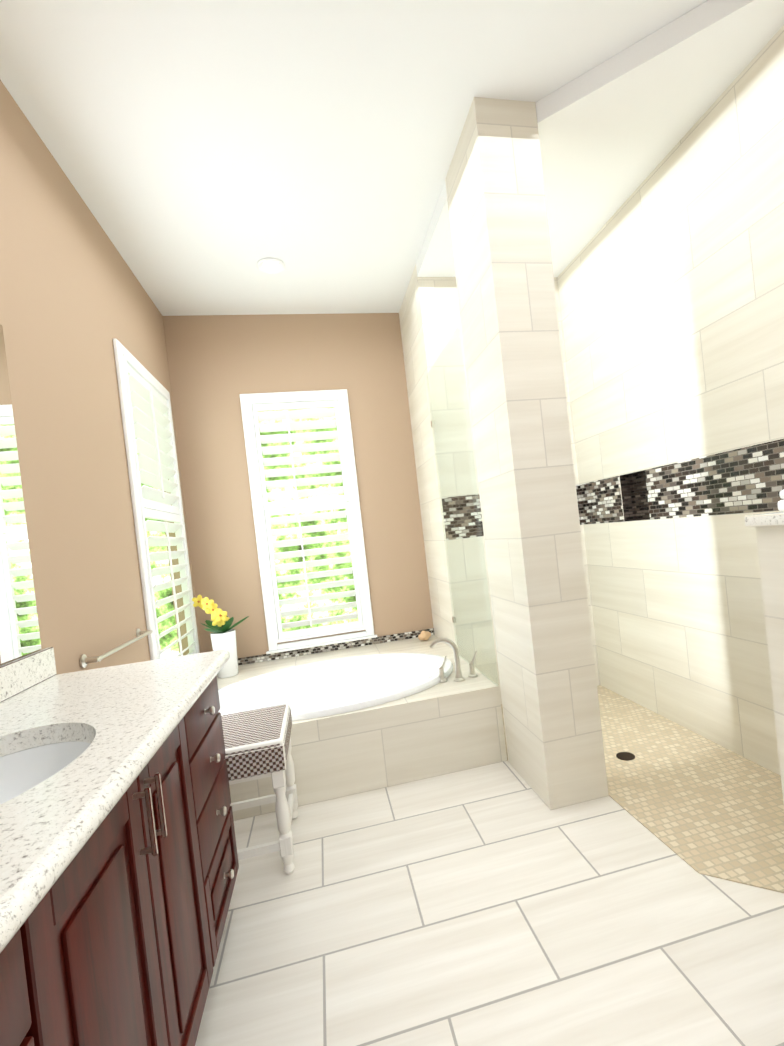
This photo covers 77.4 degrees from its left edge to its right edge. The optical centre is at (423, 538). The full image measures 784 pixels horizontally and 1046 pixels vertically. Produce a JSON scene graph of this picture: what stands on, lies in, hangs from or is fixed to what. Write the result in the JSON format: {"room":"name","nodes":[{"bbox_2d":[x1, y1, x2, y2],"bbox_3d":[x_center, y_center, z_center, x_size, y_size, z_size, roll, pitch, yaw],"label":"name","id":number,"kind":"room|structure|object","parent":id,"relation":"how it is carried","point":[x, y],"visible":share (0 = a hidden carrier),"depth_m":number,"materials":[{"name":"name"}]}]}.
{"room":"bathroom","nodes":[
{"label":"bathroom","id":0,"kind":"room"},
{"bbox_2d":[0,80,201,674],"bbox_3d":[-1.189,-0.155,0.703,0.100,3.060,6.200,-6,1,-12],"label":"wall","id":1,"kind":"structure","parent":0,"point":[75,300],"depth_m":2.03,"materials":[{"name":"beige paint"}]},
{"bbox_2d":[0,324,41,663],"bbox_3d":[-1.185,-0.173,0.939,0.006,1.072,1.380,-6,1,-12],"label":"mirror","id":2,"kind":"object","parent":1,"relation":"attached to","point":[19,632],"visible":1,"depth_m":1.55,"materials":[{"name":"grey mirror"}]},
{"bbox_2d":[80,628,152,667],"bbox_3d":[-1.355,0.477,2.190,0.062,0.052,0.642,-6,1,-12],"label":"bar","id":3,"kind":"object","parent":1,"relation":"attached to","point":[85,660],"visible":1,"depth_m":2.01,"materials":[{"name":"silver metal"}]},
{"bbox_2d":[113,338,199,659],"bbox_3d":[-1.624,-0.062,3.053,0.089,1.992,0.980,-6,1,-12],"label":"window unit","id":4,"kind":"structure","parent":1,"relation":"in","point":[146,413],"depth_m":2.94,"materials":[{"name":"white paint"}]},
{"bbox_2d":[163,313,433,657],"bbox_3d":[-0.351,-0.292,4.005,3.150,3.060,0.100,-6,1,-12],"label":"wall","id":5,"kind":"structure","parent":0,"point":[218,365],"depth_m":3.79,"materials":[{"name":"beige paint"}]},
{"bbox_2d":[240,389,376,653],"bbox_3d":[-0.900,-0.152,3.821,0.855,1.992,0.089,-6,1,-12],"label":"window unit","id":6,"kind":"structure","parent":5,"relation":"in","point":[253,405],"depth_m":3.82,"materials":[{"name":"white paint"}]},
{"bbox_2d":[0,0,707,315],"bbox_3d":[0.105,-1.872,1.010,3.180,0.060,6.220,-6,1,-12],"label":"ceiling","id":7,"kind":"structure","parent":0,"point":[207,155],"depth_m":2.04,"materials":[{"name":"white paint"}]},
{"bbox_2d":[257,258,284,273],"bbox_3d":[-0.978,-1.742,3.128,0.176,0.012,0.176,-6,1,-12],"label":"recessed light","id":8,"kind":"object","parent":7,"relation":"in","point":[271,265],"visible":1,"depth_m":3.12,"materials":[{"name":"white paint"}]},
{"bbox_2d":[195,761,783,1045],"bbox_3d":[0.447,1.229,1.051,3.180,0.060,6.220,-6,1,-12],"label":"floor","id":9,"kind":"structure","parent":0,"point":[499,904],"depth_m":1.50,"materials":[{"name":"tile"}]},
{"bbox_2d":[0,659,238,1045],"bbox_3d":[-0.793,0.903,1.013,0.563,0.863,1.418,-6,1,-12],"label":"bathroom vanity","id":10,"kind":"object","parent":9,"relation":"on","point":[119,865],"depth_m":0.95,"materials":[{"name":"brown wood"}]},
{"bbox_2d":[221,704,298,873],"bbox_3d":[-0.776,1.057,2.037,0.457,0.525,0.442,-6,1,-12],"label":"stool","id":11,"kind":"object","parent":9,"relation":"on","point":[257,742],"visible":0.5,"depth_m":1.88,"materials":[{"name":"white paint"}]},
{"bbox_2d":[216,628,506,820],"bbox_3d":[-0.616,0.963,3.122,1.782,0.647,1.486,-6,1,-12],"label":"bathtub","id":12,"kind":"object","parent":9,"relation":"on","point":[376,713],"visible":0.75,"depth_m":2.55,"materials":[{"name":"tile"}]},
{"bbox_2d":[192,595,248,677],"bbox_3d":[-1.392,0.668,3.390,0.341,0.592,0.306,-6,1,-12],"label":"orchid plant","id":13,"kind":"object","parent":12,"relation":"on","point":[223,635],"visible":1,"depth_m":3.37,"materials":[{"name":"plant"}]},
{"bbox_2d":[418,631,430,639],"bbox_3d":[0.006,0.766,3.840,0.106,0.073,0.086,-6,1,-12],"label":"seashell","id":14,"kind":"object","parent":12,"relation":"on","point":[424,635],"visible":1,"depth_m":3.81,"materials":[{"name":"brown"}]},
{"bbox_2d":[426,327,497,683],"bbox_3d":[0.206,-0.159,2.937,0.018,1.898,0.772,-6,1,-12],"label":"glass panel","id":15,"kind":"object","parent":12,"relation":"on","point":[453,454],"visible":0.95,"depth_m":2.87,"materials":[{"name":"clear glass"}]},
{"bbox_2d":[445,97,608,809],"bbox_3d":[0.465,-0.360,2.351,0.281,3.060,0.480,-6,1,-12],"label":"shower column","id":16,"kind":"structure","parent":9,"relation":"on","point":[497,209],"depth_m":2.13,"materials":[{"name":"tile"}]},
{"bbox_2d":[501,685,783,892],"bbox_3d":[0.992,1.116,2.482,1.034,0.006,1.971,-6,1,-12],"label":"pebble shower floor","id":17,"kind":"structure","parent":9,"relation":"on","point":[698,803],"depth_m":2.10,"materials":[{"name":"tile"}]},
{"bbox_2d":[744,511,783,801],"bbox_3d":[1.380,0.489,1.457,0.629,1.195,0.245,-6,1,-12],"label":"wall","id":18,"kind":"structure","parent":9,"relation":"on","point":[770,534],"depth_m":1.46,"materials":[{"name":"tile"}]},
{"bbox_2d":[778,490,783,510],"bbox_3d":[1.138,-0.119,1.409,0.160,0.064,0.130,-6,1,-12],"label":"hand towel","id":19,"kind":"object","parent":18,"relation":"on","point":[781,504],"visible":1,"depth_m":1.44,"materials":[{"name":"white fabric"}]},
{"bbox_2d":[399,265,599,703],"bbox_3d":[0.589,-0.393,3.789,1.134,3.060,0.718,-6,1,-12],"label":"tiled wall","id":20,"kind":"structure","parent":0,"point":[429,318],"depth_m":3.36,"materials":[{"name":"tile"}]},
{"bbox_2d":[416,0,783,276],"bbox_3d":[0.730,-1.883,2.384,1.144,0.089,2.122,-6,1,-12],"label":"ceiling soffit","id":21,"kind":"structure","parent":0,"point":[614,130],"depth_m":2.13,"materials":[{"name":"white paint"}]},
{"bbox_2d":[557,25,783,775],"bbox_3d":[1.400,-0.444,2.475,0.100,3.020,2.193,-6,1,-12],"label":"shower wall tile","id":22,"kind":"structure","parent":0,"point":[670,278],"depth_m":2.46,"materials":[{"name":"tile"}]},
{"label":"outside","id":23,"kind":"structure","parent":0,"visible":0},
{"bbox_2d":[137,408,357,658],"bbox_3d":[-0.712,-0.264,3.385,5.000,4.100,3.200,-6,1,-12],"label":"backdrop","id":24,"kind":"structure","parent":23,"point":[168,638],"depth_m":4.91,"materials":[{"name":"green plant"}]}
]}

